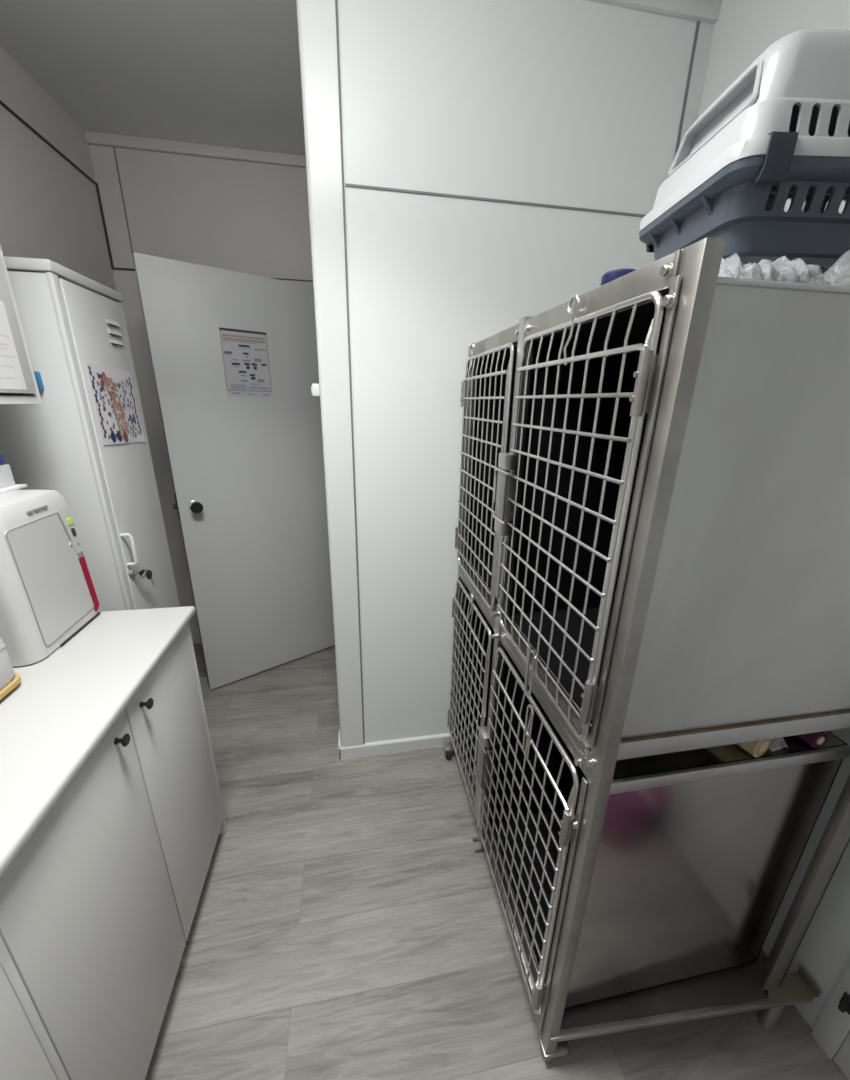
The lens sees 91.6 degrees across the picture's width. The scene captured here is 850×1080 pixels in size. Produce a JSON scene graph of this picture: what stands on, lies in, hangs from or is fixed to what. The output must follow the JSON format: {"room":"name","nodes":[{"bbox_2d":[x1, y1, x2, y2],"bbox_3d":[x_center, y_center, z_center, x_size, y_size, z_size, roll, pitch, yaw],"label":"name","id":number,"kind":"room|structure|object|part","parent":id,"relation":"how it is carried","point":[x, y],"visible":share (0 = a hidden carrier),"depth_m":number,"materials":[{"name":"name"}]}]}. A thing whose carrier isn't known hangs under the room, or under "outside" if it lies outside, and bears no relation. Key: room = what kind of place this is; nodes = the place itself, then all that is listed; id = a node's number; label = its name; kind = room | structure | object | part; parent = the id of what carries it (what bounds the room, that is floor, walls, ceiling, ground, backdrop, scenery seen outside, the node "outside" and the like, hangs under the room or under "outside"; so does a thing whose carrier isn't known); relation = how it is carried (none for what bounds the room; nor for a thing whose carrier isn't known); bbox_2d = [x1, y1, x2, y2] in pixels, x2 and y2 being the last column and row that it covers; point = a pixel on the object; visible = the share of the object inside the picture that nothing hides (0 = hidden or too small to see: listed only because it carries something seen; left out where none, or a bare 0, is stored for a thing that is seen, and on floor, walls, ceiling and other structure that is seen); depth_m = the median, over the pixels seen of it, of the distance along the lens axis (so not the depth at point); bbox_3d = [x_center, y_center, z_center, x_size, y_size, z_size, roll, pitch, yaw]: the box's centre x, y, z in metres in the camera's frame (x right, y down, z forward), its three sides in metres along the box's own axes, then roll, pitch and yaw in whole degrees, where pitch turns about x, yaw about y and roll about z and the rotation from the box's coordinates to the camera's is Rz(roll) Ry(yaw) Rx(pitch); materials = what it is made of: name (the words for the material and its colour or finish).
{"room":"veterinary clinic","nodes":[
{"label":"veterinary clinic","id":0,"kind":"room"},
{"bbox_2d":[0,673,20,699],"bbox_3d":[-0.995,0.347,0.741,0.302,0.014,0.306,-2,19,-10],"label":"tray","id":1,"kind":"object","parent":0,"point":[8,685],"depth_m":0.86,"materials":[{"name":"brown"}]},
{"bbox_2d":[0,46,116,290],"bbox_3d":[-1.361,-0.176,1.075,0.100,2.607,4.284,-2,19,-10],"label":"wall","id":2,"kind":"structure","parent":0,"point":[49,209],"depth_m":1.56,"materials":[{"name":"grey paint"}]},
{"bbox_2d":[0,245,41,403],"bbox_3d":[-1.050,-0.563,0.479,0.337,0.770,0.908,-2,19,-10],"label":"upper cabinet","id":3,"kind":"object","parent":2,"relation":"attached to","point":[31,395],"visible":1,"depth_m":0.97,"materials":[{"name":"white laminate"}]},
{"bbox_2d":[0,301,26,389],"bbox_3d":[-0.935,-0.412,0.849,0.002,0.188,0.245,-2,19,-10],"label":"sheet","id":4,"kind":"object","parent":3,"relation":"attached to","point":[11,376],"visible":1,"depth_m":0.94,"materials":[{"name":"white paper"}]},
{"bbox_2d":[0,335,14,378],"bbox_3d":[-0.936,-0.390,0.862,0.001,0.092,0.215,-2,19,-10],"label":"print","id":5,"kind":"object","parent":4,"relation":"attached to","point":[7,346],"depth_m":0.94,"materials":[{"name":"grey paper"}]},
{"bbox_2d":[0,100,96,184],"bbox_3d":[-1.222,-1.110,0.358,0.005,0.010,3.284,-2,19,-10],"label":"trim","id":6,"kind":"structure","parent":2,"relation":"attached to","point":[5,106],"depth_m":1.56,"materials":[{"name":"grey"}]},
{"bbox_2d":[88,144,312,642],"bbox_3d":[-0.446,-0.626,2.475,2.205,2.607,0.100,-2,19,-10],"label":"wall","id":7,"kind":"structure","parent":0,"point":[252,218],"depth_m":2.00,"materials":[{"name":"grey paint"}]},
{"bbox_2d":[113,147,134,267],"bbox_3d":[-1.405,-1.542,1.936,0.005,0.478,0.003,-2,19,-10],"label":"trim","id":8,"kind":"structure","parent":7,"relation":"attached to","point":[113,147],"depth_m":1.92,"materials":[{"name":"grey"}]},
{"bbox_2d":[84,131,305,167],"bbox_3d":[-0.414,-1.824,2.013,2.205,0.042,0.020,-2,19,-10],"label":"trim","id":9,"kind":"structure","parent":7,"relation":"attached to","point":[92,138],"depth_m":1.90,"materials":[{"name":"grey paint"}]},
{"bbox_2d":[95,183,312,281],"bbox_3d":[-0.934,-1.490,2.037,1.164,0.341,0.008,-2,19,-10],"label":"trim","id":10,"kind":"structure","parent":7,"relation":"attached to","point":[97,187],"depth_m":1.96,"materials":[{"name":"grey"}]},
{"bbox_2d":[131,271,312,642],"bbox_3d":[-0.924,-0.356,2.472,1.075,2.080,0.112,-2,19,-10],"label":"trim","id":11,"kind":"structure","parent":7,"relation":"attached to","point":[135,283],"depth_m":2.25,"materials":[{"name":"grey paint"}]},
{"bbox_2d":[133,252,334,689],"bbox_3d":[-0.770,-0.230,2.165,0.946,2.016,0.098,-13,23,-36],"label":"hinged door","id":12,"kind":"structure","parent":7,"relation":"in","point":[248,474],"depth_m":2.05,"materials":[{"name":"white paint"}]},
{"bbox_3d":[-1.065,-0.154,1.921,0.054,0.054,0.058,-13,23,-36],"label":"door knob","id":13,"kind":"part","parent":12,"relation":"part of","materials":[{"name":"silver metal"}]},
{"bbox_2d":[219,327,271,397],"bbox_3d":[-0.828,-0.817,1.923,0.204,0.289,0.002,-13,23,-36],"label":"paper notice","id":14,"kind":"object","parent":12,"relation":"attached to","point":[244,352],"visible":1,"depth_m":1.92,"materials":[{"name":"grey paper"}]},
{"bbox_2d":[0,0,723,155],"bbox_3d":[-0.203,-1.485,0.847,2.405,0.060,4.284,-2,19,-10],"label":"ceiling","id":15,"kind":"structure","parent":0,"point":[226,73],"depth_m":1.45,"materials":[{"name":"paint"}]},
{"bbox_2d":[145,643,846,1079],"bbox_3d":[-0.248,1.045,1.690,2.405,0.060,4.284,-2,19,-10],"label":"floor","id":16,"kind":"structure","parent":0,"point":[349,923],"depth_m":1.20,"materials":[{"name":"grey laminate"}]},
{"bbox_2d":[0,964,56,1079],"bbox_3d":[-0.803,1.021,0.248,0.622,0.879,0.796,-2,19,-10],"label":"base cabinet","id":17,"kind":"object","parent":16,"relation":"on","point":[22,1056],"visible":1,"depth_m":0.59,"materials":[{"name":"white laminate"}]},
{"bbox_2d":[0,606,195,880],"bbox_3d":[-0.865,0.470,0.467,0.616,0.025,1.572,-2,19,-10],"label":"countertop","id":18,"kind":"structure","parent":17,"relation":"on","point":[64,704],"depth_m":0.84,"materials":[{"name":"white laminate"}]},
{"bbox_2d":[0,637,20,699],"bbox_3d":[-0.994,0.274,0.716,0.303,0.186,0.307,-2,19,-10],"label":"centrifuge","id":19,"kind":"object","parent":18,"relation":"on","point":[9,679],"visible":1,"depth_m":0.86,"materials":[{"name":"grey plastic"}]},
{"bbox_2d":[0,490,100,666],"bbox_3d":[-1.074,0.080,0.996,0.331,0.371,0.267,-2,19,-10],"label":"lab analyser","id":20,"kind":"object","parent":18,"relation":"on","point":[48,595],"visible":1,"depth_m":0.98,"materials":[{"name":"grey plastic"}]},
{"bbox_2d":[0,484,26,493],"bbox_3d":[-1.097,-0.113,0.978,0.175,0.008,0.152,-2,19,-10],"label":"booklet","id":21,"kind":"object","parent":20,"relation":"on","point":[16,486],"visible":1,"depth_m":1.02,"materials":[{"name":"white paper"}]},
{"bbox_2d":[0,454,14,487],"bbox_3d":[-1.101,-0.155,0.967,0.146,0.079,0.130,-2,19,-10],"label":"box","id":22,"kind":"object","parent":21,"relation":"on","point":[6,477],"visible":1,"depth_m":1.02,"materials":[{"name":"white paper"}]},
{"bbox_3d":[-1.101,-0.180,0.959,0.135,0.027,0.120,-2,19,-10],"label":"lid","id":23,"kind":"part","parent":22,"relation":"part of","materials":[{"name":"blue plastic"}]},
{"bbox_3d":[-0.918,0.087,1.027,0.008,0.290,0.212,-2,19,-10],"label":"panel","id":24,"kind":"part","parent":20,"relation":"part of","materials":[{"name":"grey plastic"}]},
{"bbox_2d":[0,256,179,611],"bbox_3d":[-1.165,0.102,1.482,0.393,1.830,0.363,-2,19,-10],"label":"locker","id":25,"kind":"object","parent":16,"relation":"on","point":[69,319],"visible":0.48,"depth_m":1.22,"materials":[{"name":"white metal"}]},
{"bbox_2d":[34,371,43,389],"bbox_3d":[-1.058,-0.432,1.120,0.024,0.049,0.028,-2,19,-10],"label":"hook","id":26,"kind":"object","parent":25,"relation":"attached to","point":[37,374],"visible":0.33,"depth_m":1.12,"materials":[{"name":"blue plastic"}]},
{"bbox_2d":[85,362,144,444],"bbox_3d":[-0.992,-0.432,1.337,0.005,0.244,0.260,-2,19,-10],"label":"sheet","id":27,"kind":"object","parent":25,"relation":"attached to","point":[112,390],"visible":1,"depth_m":1.32,"materials":[{"name":"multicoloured paper"}]},
{"bbox_3d":[-1.012,0.064,1.507,0.015,1.701,0.310,-2,19,-10],"label":"locker door","id":28,"kind":"part","parent":25,"relation":"part of","materials":[{"name":"white metal"}]},
{"bbox_3d":[-0.962,0.031,1.348,0.033,0.113,0.012,-4,19,-14],"label":"handle","id":29,"kind":"part","parent":25,"relation":"part of","materials":[{"name":"white metal"}]},
{"bbox_2d":[133,569,154,585],"bbox_3d":[-0.949,0.134,1.411,0.035,0.081,0.071,7,19,17],"label":"bunch","id":30,"kind":"object","parent":25,"relation":"hanging from","point":[148,574],"visible":1,"depth_m":1.41,"materials":[{"name":"metal"}]},
{"bbox_2d":[0,622,226,1079],"bbox_3d":[-0.935,0.778,0.969,0.622,0.879,0.776,-2,19,-10],"label":"base cabinet","id":31,"kind":"object","parent":16,"relation":"on","point":[98,907],"visible":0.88,"depth_m":0.84,"materials":[{"name":"white laminate"}]},
{"bbox_3d":[-0.629,0.790,0.840,0.019,0.798,0.363,-2,19,-10],"label":"cabinet door","id":32,"kind":"part","parent":31,"relation":"part of","materials":[{"name":"white laminate"}]},
{"bbox_3d":[-0.625,0.413,0.852,0.023,0.025,0.025,-2,19,-10],"label":"knob","id":33,"kind":"part","parent":31,"relation":"part of","materials":[{"name":"black plastic"}]},
{"bbox_3d":[-0.644,0.379,0.954,0.023,0.025,0.025,-2,19,-10],"label":"knob","id":34,"kind":"part","parent":31,"relation":"part of","materials":[{"name":"black plastic"}]},
{"bbox_3d":[-0.692,0.675,1.181,0.019,0.798,0.356,-2,19,-10],"label":"cabinet door","id":35,"kind":"part","parent":31,"relation":"part of","materials":[{"name":"white laminate"}]},
{"bbox_3d":[-0.742,0.649,1.367,0.049,0.878,0.018,-2,19,-10],"label":"leg","id":36,"kind":"part","parent":31,"relation":"part of","materials":[{"name":"white laminate"}]},
{"bbox_2d":[444,238,849,1063],"bbox_3d":[0.535,0.301,1.208,0.743,1.684,1.046,-2,19,-10],"label":"cage","id":37,"kind":"object","parent":16,"relation":"on","point":[653,517],"visible":1,"depth_m":0.81,"materials":[{"name":"metal"}]},
{"bbox_3d":[0.145,0.136,1.612,0.025,1.628,0.028,-2,19,-10],"label":"post","id":38,"kind":"part","parent":37,"relation":"part of","materials":[{"name":"metal"}]},
{"bbox_3d":[0.170,0.953,1.650,0.024,0.045,0.422,-2,19,-10],"label":"rail","id":39,"kind":"part","parent":37,"relation":"part of","materials":[{"name":"metal"}]},
{"bbox_3d":[0.154,0.567,1.523,0.010,0.756,0.411,-2,19,-10],"label":"cage door","id":40,"kind":"part","parent":37,"relation":"part of","materials":[{"name":"metal"}]},
{"bbox_3d":[0.183,0.182,1.393,0.024,0.056,0.422,-2,19,-10],"label":"rail","id":41,"kind":"part","parent":37,"relation":"part of","materials":[{"name":"metal"}]},
{"bbox_3d":[0.187,0.885,1.387,0.017,0.200,0.017,-2,19,-10],"label":"latch rod","id":42,"kind":"part","parent":37,"relation":"part of","materials":[{"name":"metal"}]},
{"bbox_3d":[0.172,0.699,1.305,0.014,0.160,0.094,-2,19,-10],"label":"latch lever","id":43,"kind":"part","parent":37,"relation":"part of","materials":[{"name":"metal"}]},
{"bbox_3d":[0.168,-0.192,1.270,0.010,0.712,0.411,-2,19,-10],"label":"cage door","id":44,"kind":"part","parent":37,"relation":"part of","materials":[{"name":"metal"}]},
{"bbox_3d":[0.197,-0.548,1.150,0.024,0.038,0.422,-2,19,-10],"label":"rail","id":45,"kind":"part","parent":37,"relation":"part of","materials":[{"name":"metal"}]},
{"bbox_3d":[0.202,0.060,1.112,0.017,0.200,0.017,-2,19,-10],"label":"latch rod","id":46,"kind":"part","parent":37,"relation":"part of","materials":[{"name":"metal"}]},
{"bbox_3d":[0.187,-0.112,1.035,0.014,0.130,0.094,-2,19,-10],"label":"latch lever","id":47,"kind":"part","parent":37,"relation":"part of","materials":[{"name":"metal"}]},
{"bbox_3d":[0.217,0.275,1.187,0.026,1.634,0.032,-2,19,-10],"label":"post","id":48,"kind":"part","parent":37,"relation":"part of","materials":[{"name":"metal"}]},
{"bbox_3d":[0.250,1.101,1.210,0.024,0.045,0.456,-2,19,-10],"label":"rail","id":49,"kind":"part","parent":37,"relation":"part of","materials":[{"name":"metal"}]},
{"bbox_3d":[0.236,0.718,1.074,0.010,0.756,0.441,-2,19,-10],"label":"cage door","id":50,"kind":"part","parent":37,"relation":"part of","materials":[{"name":"metal"}]},
{"bbox_3d":[0.264,0.330,0.953,0.024,0.056,0.456,-2,19,-10],"label":"rail","id":51,"kind":"part","parent":37,"relation":"part of","materials":[{"name":"metal"}]},
{"bbox_3d":[0.309,1.228,0.998,0.064,0.050,0.038,-2,19,-10],"label":"foot plate","id":52,"kind":"part","parent":37,"relation":"part of","materials":[{"name":"metal"}]},
{"bbox_3d":[0.250,-0.040,0.821,0.010,0.712,0.441,-2,19,-10],"label":"cage door","id":53,"kind":"part","parent":37,"relation":"part of","materials":[{"name":"metal"}]},
{"bbox_3d":[0.277,-0.399,0.709,0.024,0.038,0.456,-2,19,-10],"label":"rail","id":54,"kind":"part","parent":37,"relation":"part of","materials":[{"name":"metal"}]},
{"bbox_2d":[601,269,635,285],"bbox_3d":[0.359,-0.448,0.772,0.066,0.088,0.066,-2,19,-10],"label":"plastic tub","id":55,"kind":"object","parent":37,"relation":"on","point":[609,276],"visible":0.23,"depth_m":0.74,"materials":[{"name":"blue plastic"}]},
{"bbox_3d":[0.306,0.432,0.731,0.025,1.628,0.035,-2,19,-10],"label":"post","id":56,"kind":"part","parent":37,"relation":"part of","materials":[{"name":"metal"}]},
{"bbox_3d":[0.618,1.131,1.025,0.676,0.014,0.128,-2,19,-10],"label":"rail","id":57,"kind":"part","parent":37,"relation":"part of","materials":[{"name":"metal"}]},
{"bbox_2d":[639,28,849,267],"bbox_3d":[0.648,-0.570,0.668,0.480,0.255,0.292,1,18,-1],"label":"pet carrier","id":58,"kind":"object","parent":37,"relation":"on","point":[780,132],"visible":0.84,"depth_m":0.57,"materials":[{"name":"grey plastic"}]},
{"bbox_2d":[639,155,849,267],"bbox_3d":[0.646,-0.496,0.692,0.478,0.100,0.283,1,18,-1],"label":"tub","id":59,"kind":"object","parent":58,"relation":"attached to","point":[728,201],"depth_m":0.59,"materials":[{"name":"grey plastic"}]},
{"bbox_2d":[737,739,771,757],"bbox_3d":[0.630,0.379,0.875,0.054,0.054,0.161,-6,20,-21],"label":"roll","id":60,"kind":"object","parent":37,"relation":"on","point":[758,748],"visible":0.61,"depth_m":0.81,"materials":[{"name":"beige cardboard"}]},
{"bbox_2d":[718,253,831,284],"bbox_3d":[0.428,-0.373,0.597,0.175,0.058,0.203,-2,19,-10],"label":"plastic bag","id":61,"kind":"object","parent":37,"relation":"on","point":[781,269],"visible":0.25,"depth_m":0.52,"materials":[{"name":"grey plastic"}]},
{"bbox_2d":[769,737,787,751],"bbox_3d":[0.709,0.408,0.851,0.035,0.016,0.050,-2,19,-10],"label":"paper scrap","id":62,"kind":"object","parent":37,"relation":"on","point":[777,743],"visible":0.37,"depth_m":0.84,"materials":[{"name":"white paper"}]},
{"bbox_3d":[0.905,1.117,1.032,0.133,0.021,0.049,-2,19,-10],"label":"corner plate","id":63,"kind":"part","parent":37,"relation":"part of","materials":[{"name":"beige metal"}]},
{"bbox_3d":[0.879,0.418,0.821,0.050,1.482,0.040,-2,19,-10],"label":"post","id":64,"kind":"part","parent":37,"relation":"part of","materials":[{"name":"metal"}]},
{"bbox_2d":[795,731,827,747],"bbox_3d":[0.777,0.383,0.894,0.040,0.040,0.141,-4,19,-15],"label":"roll","id":65,"kind":"object","parent":37,"relation":"on","point":[817,739],"visible":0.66,"depth_m":0.83,"materials":[{"name":"purple fabric"}]},
{"bbox_2d":[820,250,849,286],"bbox_3d":[0.679,-0.391,0.648,0.324,0.068,0.223,-2,19,-10],"label":"plastic bag","id":66,"kind":"object","parent":37,"relation":"on","point":[838,273],"visible":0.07,"depth_m":0.55,"materials":[{"name":"grey plastic"}]},
{"bbox_2d":[337,0,696,759],"bbox_3d":[0.230,-0.309,1.560,1.204,2.607,0.113,-2,19,-10],"label":"wall","id":67,"kind":"structure","parent":0,"point":[569,103],"depth_m":1.28,"materials":[{"name":"white paint"}]},
{"bbox_2d":[311,384,319,395],"bbox_3d":[-0.370,-0.510,1.406,0.030,0.040,0.050,-2,19,-10],"label":"wall switch","id":68,"kind":"object","parent":67,"relation":"attached to","point":[315,390],"visible":0.83,"depth_m":1.38,"materials":[{"name":"white plastic"}]},
{"bbox_2d":[296,0,362,746],"bbox_3d":[-0.308,-0.289,1.471,0.098,2.607,0.108,-2,19,-10],"label":"trim","id":69,"kind":"structure","parent":67,"relation":"attached to","point":[316,19],"depth_m":1.29,"materials":[{"name":"white paint"}]},
{"bbox_2d":[338,730,340,759],"bbox_3d":[-0.383,0.921,1.862,0.012,0.063,0.113,-2,19,-10],"label":"baseboard","id":70,"kind":"structure","parent":67,"relation":"attached to","point":[339,739],"depth_m":1.82,"materials":[{"name":"white plastic"}]},
{"bbox_2d":[335,0,364,743],"bbox_3d":[-0.249,-0.268,1.438,0.006,2.470,0.004,-2,19,-10],"label":"trim","id":71,"kind":"structure","parent":67,"relation":"attached to","point":[336,2],"depth_m":1.30,"materials":[{"name":"grey paint"}]},
{"bbox_2d":[345,183,645,216],"bbox_3d":[0.280,-1.041,1.274,1.033,0.006,0.004,-2,19,-10],"label":"trim","id":72,"kind":"structure","parent":67,"relation":"attached to","point":[346,184],"depth_m":1.26,"materials":[{"name":"grey"}]},
{"bbox_2d":[590,0,720,23],"bbox_3d":[0.313,-1.513,1.113,1.097,0.037,0.018,-2,19,-10],"label":"trim","id":73,"kind":"structure","parent":67,"relation":"attached to","point":[706,11],"depth_m":1.18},
{"bbox_2d":[674,21,699,158],"bbox_3d":[0.779,-0.334,1.603,0.007,2.523,0.005,-2,19,-10],"label":"trim","id":74,"kind":"structure","parent":67,"relation":"attached to","point":[698,22],"depth_m":1.25,"materials":[{"name":"grey"}]},
{"bbox_2d":[679,21,713,146],"bbox_3d":[0.806,-0.336,1.608,0.047,2.523,0.004,-2,19,-10],"label":"trim","id":75,"kind":"structure","parent":67,"relation":"attached to","point":[705,32],"depth_m":1.25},
{"bbox_2d":[697,0,849,1029],"bbox_3d":[0.910,-0.264,1.461,0.100,2.607,4.284,-2,19,-10],"label":"wall","id":76,"kind":"structure","parent":0,"point":[743,30],"depth_m":1.04,"materials":[{"name":"white paint"}]},
{"bbox_2d":[811,962,849,1059],"bbox_3d":[1.077,0.415,0.298,0.012,2.060,0.908,-2,19,-10],"label":"trim","id":77,"kind":"structure","parent":76,"relation":"attached to","point":[832,1028],"depth_m":0.99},
{"bbox_2d":[834,991,849,1079],"bbox_3d":[1.068,0.429,0.317,0.024,2.009,0.847,-2,19,-10],"label":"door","id":78,"kind":"structure","parent":76,"relation":"in","point":[842,1059],"depth_m":0.97,"materials":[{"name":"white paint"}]}
]}

